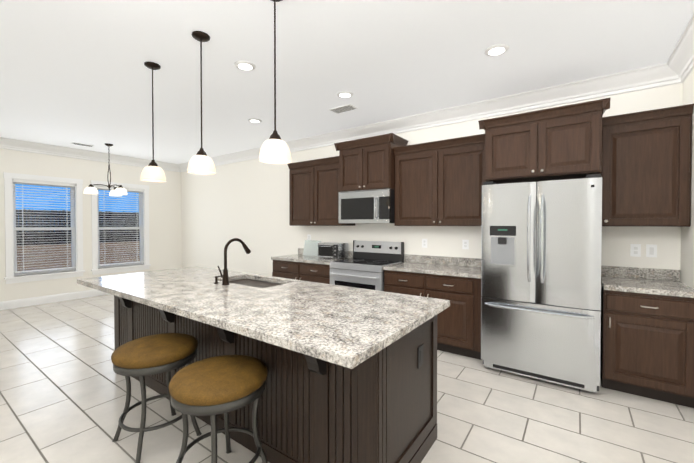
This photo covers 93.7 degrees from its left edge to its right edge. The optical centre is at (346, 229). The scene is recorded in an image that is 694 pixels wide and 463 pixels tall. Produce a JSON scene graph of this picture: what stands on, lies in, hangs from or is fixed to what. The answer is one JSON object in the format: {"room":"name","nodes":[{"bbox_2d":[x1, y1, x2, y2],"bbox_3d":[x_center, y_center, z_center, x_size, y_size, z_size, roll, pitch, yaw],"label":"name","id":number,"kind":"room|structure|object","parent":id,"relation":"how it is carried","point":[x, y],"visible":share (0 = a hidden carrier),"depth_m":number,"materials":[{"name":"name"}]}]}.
{"room":"kitchen","nodes":[
{"label":"kitchen","id":0,"kind":"room"},
{"bbox_2d":[0,149,181,301],"bbox_3d":[-5.670,-0.079,5.452,0.150,2.810,5.750,1,1,35],"label":"wall","id":1,"kind":"structure","parent":0,"point":[165,245],"depth_m":6.29,"materials":[{"name":"white paint"}]},
{"bbox_2d":[3,172,84,283],"bbox_3d":[-5.384,-0.019,5.814,0.200,1.840,1.070,1,1,35],"label":"window","id":2,"kind":"structure","parent":1,"relation":"in","point":[11,180],"depth_m":5.75,"materials":[{"name":"white"}]},
{"bbox_2d":[0,289,108,309],"bbox_3d":[-5.594,1.257,5.435,0.016,0.138,5.720,1,1,35],"label":"baseboard","id":3,"kind":"structure","parent":1,"relation":"attached to","point":[17,303],"depth_m":5.79,"materials":[{"name":"white wood"}]},
{"bbox_2d":[0,137,179,171],"bbox_3d":[-5.556,-1.400,5.359,0.125,0.165,5.460,1,1,35],"label":"crown molding","id":4,"kind":"structure","parent":1,"relation":"attached to","point":[5,143],"depth_m":6.08,"materials":[{"name":"white wood"}]},
{"bbox_2d":[91,180,150,274],"bbox_3d":[-4.705,-0.032,6.773,0.200,1.840,1.070,1,1,35],"label":"window","id":5,"kind":"structure","parent":1,"relation":"in","point":[143,204],"depth_m":6.78,"materials":[{"name":"white"}]},
{"bbox_2d":[0,294,693,462],"bbox_3d":[-2.161,1.419,2.987,8.750,0.120,6.050,1,1,35],"label":"floor","id":6,"kind":"structure","parent":0,"point":[62,391],"depth_m":2.40,"materials":[{"name":"tile"}]},
{"bbox_2d":[111,333,201,462],"bbox_3d":[-1.246,1.056,2.138,0.489,0.640,0.489,1,1,35],"label":"stool","id":7,"kind":"object","parent":6,"relation":"on","point":[141,357],"visible":0.85,"depth_m":2.00,"materials":[{"name":"leather"}]},
{"bbox_2d":[169,355,267,462],"bbox_3d":[-0.677,1.061,1.747,0.490,0.640,0.490,1,1,35],"label":"stool","id":8,"kind":"object","parent":6,"relation":"on","point":[212,387],"visible":1,"depth_m":1.63,"materials":[{"name":"leather"}]},
{"bbox_2d":[99,290,436,462],"bbox_3d":[-0.897,0.934,2.598,2.987,0.860,0.960,1,1,35],"label":"kitchen island","id":9,"kind":"object","parent":6,"relation":"on","point":[351,375],"depth_m":1.80,"materials":[{"name":"brown wood"}]},
{"bbox_2d":[77,266,448,369],"bbox_3d":[-0.898,0.485,2.569,3.060,0.040,1.150,1,1,35],"label":"island countertop","id":10,"kind":"structure","parent":9,"relation":"on","point":[345,326],"depth_m":1.96,"materials":[{"name":"grey stone"}]},
{"bbox_2d":[217,238,250,285],"bbox_3d":[-0.963,0.269,2.807,0.095,0.384,0.285,1,1,35],"label":"faucet","id":11,"kind":"object","parent":10,"relation":"on","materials":[{"name":"black metal"}]},
{"bbox_2d":[229,278,280,285],"bbox_3d":[-0.838,0.601,2.915,0.720,0.226,0.400,1,1,35],"label":"sink","id":12,"kind":"object","parent":10,"relation":"in","point":[248,281],"depth_m":3.08,"materials":[{"name":"grey metal"}]},
{"bbox_2d":[271,248,352,283],"bbox_3d":[-0.531,0.833,4.955,1.167,1.000,0.635,1,1,35],"label":"base cabinet","id":13,"kind":"object","parent":6,"relation":"on","point":[305,267],"visible":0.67,"depth_m":4.75,"materials":[{"name":"brown wood"}]},
{"bbox_2d":[303,240,320,255],"bbox_3d":[-0.573,0.307,5.293,0.340,0.240,0.071,1,1,35],"label":"board","id":14,"kind":"object","parent":13,"relation":"on","point":[311,244],"visible":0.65,"depth_m":5.31,"materials":[{"name":"white"}]},
{"bbox_2d":[318,242,347,258],"bbox_3d":[-0.220,0.320,4.883,0.390,0.225,0.286,1,1,35],"label":"toaster","id":15,"kind":"object","parent":13,"relation":"on","point":[332,250],"visible":1,"depth_m":4.78,"materials":[{"name":"silver metal"}]},
{"bbox_2d":[330,240,403,290],"bbox_3d":[0.251,0.757,4.355,0.789,1.167,0.694,1,1,35],"label":"range","id":16,"kind":"object","parent":6,"relation":"on","point":[364,265],"visible":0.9,"depth_m":4.28,"materials":[{"name":"silver metal"}]},
{"bbox_2d":[383,254,481,359],"bbox_3d":[1.068,0.848,3.822,1.144,1.000,0.635,1,1,35],"label":"base cabinet","id":17,"kind":"object","parent":6,"relation":"on","point":[456,281],"visible":0.67,"depth_m":3.50,"materials":[{"name":"brown wood"}]},
{"bbox_2d":[481,174,601,392],"bbox_3d":[1.840,0.455,3.114,0.905,1.805,0.816,1,1,35],"label":"fridge","id":18,"kind":"object","parent":6,"relation":"on","point":[541,281],"visible":1,"depth_m":2.80,"materials":[{"name":"silver metal"}]},
{"bbox_2d":[600,265,693,407],"bbox_3d":[2.532,0.862,2.786,0.561,1.000,0.635,1,1,35],"label":"base cabinet","id":19,"kind":"object","parent":6,"relation":"on","point":[647,334],"visible":0.92,"depth_m":2.58,"materials":[{"name":"brown wood"}]},
{"bbox_2d":[0,0,693,163],"bbox_3d":[-2.161,-1.510,2.947,8.750,0.120,6.050,1,1,35],"label":"ceiling","id":20,"kind":"structure","parent":0,"point":[76,71],"depth_m":2.79,"materials":[{"name":"white paint"}]},
{"bbox_2d":[71,142,93,146],"bbox_3d":[-4.643,-1.483,5.716,0.150,0.009,0.300,1,1,35],"label":"ceiling vent","id":21,"kind":"object","parent":20,"relation":"in","point":[81,144],"visible":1,"depth_m":5.69,"materials":[{"name":"white metal"}]},
{"bbox_2d":[84,143,127,195],"bbox_3d":[-4.181,-1.045,5.661,0.631,0.884,0.611,1,1,35],"label":"chandelier","id":22,"kind":"object","parent":20,"relation":"hanging from","point":[120,190],"visible":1,"depth_m":5.62,"materials":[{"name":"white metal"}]},
{"bbox_2d":[140,61,165,181],"bbox_3d":[-1.718,-0.939,2.880,0.193,1.020,0.193,1,1,35],"label":"pendant light","id":23,"kind":"object","parent":20,"relation":"hanging from","point":[152,171],"visible":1,"depth_m":2.85,"materials":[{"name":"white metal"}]},
{"bbox_2d":[188,31,215,174],"bbox_3d":[-1.090,-0.933,2.435,0.193,1.020,0.193,1,1,35],"label":"pendant light","id":24,"kind":"object","parent":20,"relation":"hanging from","point":[201,162],"visible":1,"depth_m":2.40,"materials":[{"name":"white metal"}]},
{"bbox_2d":[234,60,255,70],"bbox_3d":[-0.902,-1.443,2.883,0.184,0.012,0.184,1,1,35],"label":"recessed light","id":25,"kind":"object","parent":20,"relation":"in","point":[245,65],"visible":1,"depth_m":2.86,"materials":[{"name":"white plastic"}]},
{"bbox_2d":[248,118,261,122],"bbox_3d":[-1.248,-1.464,4.402,0.184,0.012,0.184,1,1,35],"label":"recessed light","id":26,"kind":"object","parent":20,"relation":"in","point":[253,120],"visible":0.98,"depth_m":4.37,"materials":[{"name":"white"}]},
{"bbox_2d":[259,0,290,163],"bbox_3d":[-0.439,-0.927,1.986,0.193,1.020,0.193,1,1,35],"label":"pendant light","id":27,"kind":"object","parent":20,"relation":"hanging from","point":[274,149],"visible":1,"depth_m":1.96,"materials":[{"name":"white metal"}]},
{"bbox_2d":[329,104,357,113],"bbox_3d":[-0.045,-1.459,3.955,0.320,0.009,0.170,1,1,35],"label":"ceiling vent","id":28,"kind":"object","parent":20,"relation":"in","point":[344,108],"visible":1,"depth_m":3.95,"materials":[{"name":"white metal"}]},
{"bbox_2d":[337,91,352,97],"bbox_3d":[-0.021,-1.452,3.522,0.184,0.012,0.184,1,1,35],"label":"recessed light","id":29,"kind":"object","parent":20,"relation":"in","point":[344,94],"visible":1,"depth_m":3.50,"materials":[{"name":"white plastic"}]},
{"bbox_2d":[484,44,508,55],"bbox_3d":[1.208,-1.440,2.627,0.184,0.012,0.184,1,1,35],"label":"recessed light","id":30,"kind":"object","parent":20,"relation":"in","point":[496,49],"visible":1,"depth_m":2.61,"materials":[{"name":"white plastic"}]},
{"bbox_2d":[181,83,682,275],"bbox_3d":[-0.456,-0.078,5.374,8.750,2.810,0.150,1,1,35],"label":"wall","id":31,"kind":"structure","parent":0,"point":[246,203],"depth_m":5.67,"materials":[{"name":"white paint"}]},
{"bbox_2d":[287,156,354,225],"bbox_3d":[-0.412,-0.546,5.020,1.065,0.985,0.360,1,1,35],"label":"upper cabinet","id":32,"kind":"object","parent":31,"relation":"attached to","point":[313,192],"visible":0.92,"depth_m":4.88,"materials":[{"name":"brown wood"}]},
{"bbox_2d":[334,133,407,191],"bbox_3d":[0.323,-0.849,4.434,0.895,0.672,0.460,1,1,35],"label":"upper cabinet","id":33,"kind":"object","parent":31,"relation":"attached to","point":[367,163],"visible":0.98,"depth_m":4.24,"materials":[{"name":"brown wood"}]},
{"bbox_2d":[339,189,394,222],"bbox_3d":[0.315,-0.295,4.431,0.791,0.430,0.486,1,1,35],"label":"microwave","id":34,"kind":"object","parent":33,"relation":"attached to","point":[371,206],"visible":0.94,"depth_m":4.24,"materials":[{"name":"silver metal"}]},
{"bbox_2d":[422,239,426,247],"bbox_3d":[1.011,0.182,4.240,0.072,0.116,0.010,1,1,35],"label":"electrical outlet","id":35,"kind":"object","parent":31,"relation":"attached to","point":[424,243],"visible":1,"depth_m":4.24,"materials":[{"name":"white plastic"}]},
{"bbox_2d":[176,63,683,171],"bbox_3d":[-0.536,-1.399,5.244,8.450,0.165,0.125,1,1,35],"label":"crown molding","id":36,"kind":"structure","parent":31,"relation":"attached to","point":[648,77],"depth_m":3.69,"materials":[{"name":"white wood"}]},
{"bbox_2d":[393,134,486,225],"bbox_3d":[1.146,-0.531,3.917,1.142,0.985,0.360,1,1,35],"label":"upper cabinet","id":37,"kind":"object","parent":31,"relation":"attached to","point":[439,183],"visible":0.92,"depth_m":3.77,"materials":[{"name":"brown wood"}]},
{"bbox_2d":[462,240,468,248],"bbox_3d":[1.435,0.186,3.939,0.072,0.116,0.010,1,1,35],"label":"electrical outlet","id":38,"kind":"object","parent":31,"relation":"attached to","point":[465,244],"visible":1,"depth_m":3.94,"materials":[{"name":"white plastic"}]},
{"bbox_2d":[478,98,609,183],"bbox_3d":[1.905,-0.779,3.198,1.019,0.590,0.650,1,1,35],"label":"upper cabinet","id":39,"kind":"object","parent":31,"relation":"attached to","point":[559,143],"visible":1,"depth_m":2.93,"materials":[{"name":"brown wood"}]},
{"bbox_2d":[630,244,640,256],"bbox_3d":[2.700,0.199,3.043,0.072,0.116,0.010,1,1,35],"label":"electrical outlet","id":40,"kind":"object","parent":31,"relation":"attached to","point":[635,250],"visible":1,"depth_m":3.04,"materials":[{"name":"white plastic"}]},
{"bbox_2d":[601,104,693,226],"bbox_3d":[2.603,-0.509,2.885,0.580,0.970,0.360,1,1,35],"label":"upper cabinet","id":41,"kind":"object","parent":31,"relation":"attached to","point":[646,169],"visible":0.92,"depth_m":2.75,"materials":[{"name":"brown wood"}]},
{"bbox_2d":[646,244,656,256],"bbox_3d":[2.790,0.200,2.980,0.072,0.116,0.010,1,1,35],"label":"electrical outlet","id":42,"kind":"object","parent":31,"relation":"attached to","point":[651,250],"visible":1,"depth_m":2.98,"materials":[{"name":"white plastic"}]},
{"bbox_2d":[680,69,693,288],"bbox_3d":[1.347,-0.012,0.482,0.150,2.810,5.750,1,1,35],"label":"wall","id":43,"kind":"structure","parent":0,"point":[687,259],"depth_m":2.65,"materials":[{"name":"white paint"}]},
{"bbox_2d":[664,13,693,84],"bbox_3d":[1.239,-1.335,0.547,0.125,0.165,5.460,1,1,35],"label":"crown molding","id":44,"kind":"structure","parent":43,"relation":"attached to","point":[677,67],"depth_m":2.62,"materials":[{"name":"white wood"}]},
{"label":"outside","id":45,"kind":"structure","parent":0,"visible":0},
{"bbox_2d":[17,233,139,272],"bbox_3d":[-39.872,1.076,28.256,81.990,0.001,140.000,1,1,35],"label":"terrain","id":46,"kind":"structure","parent":45,"point":[118,256],"depth_m":15.43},
{"bbox_2d":[16,209,139,244],"bbox_3d":[-19.644,-0.218,27.402,0.090,2.570,50.020,1,1,35],"label":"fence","id":47,"kind":"object","parent":46,"relation":"on","point":[109,235],"depth_m":24.55,"materials":[{"name":"brown wood"}]}
]}

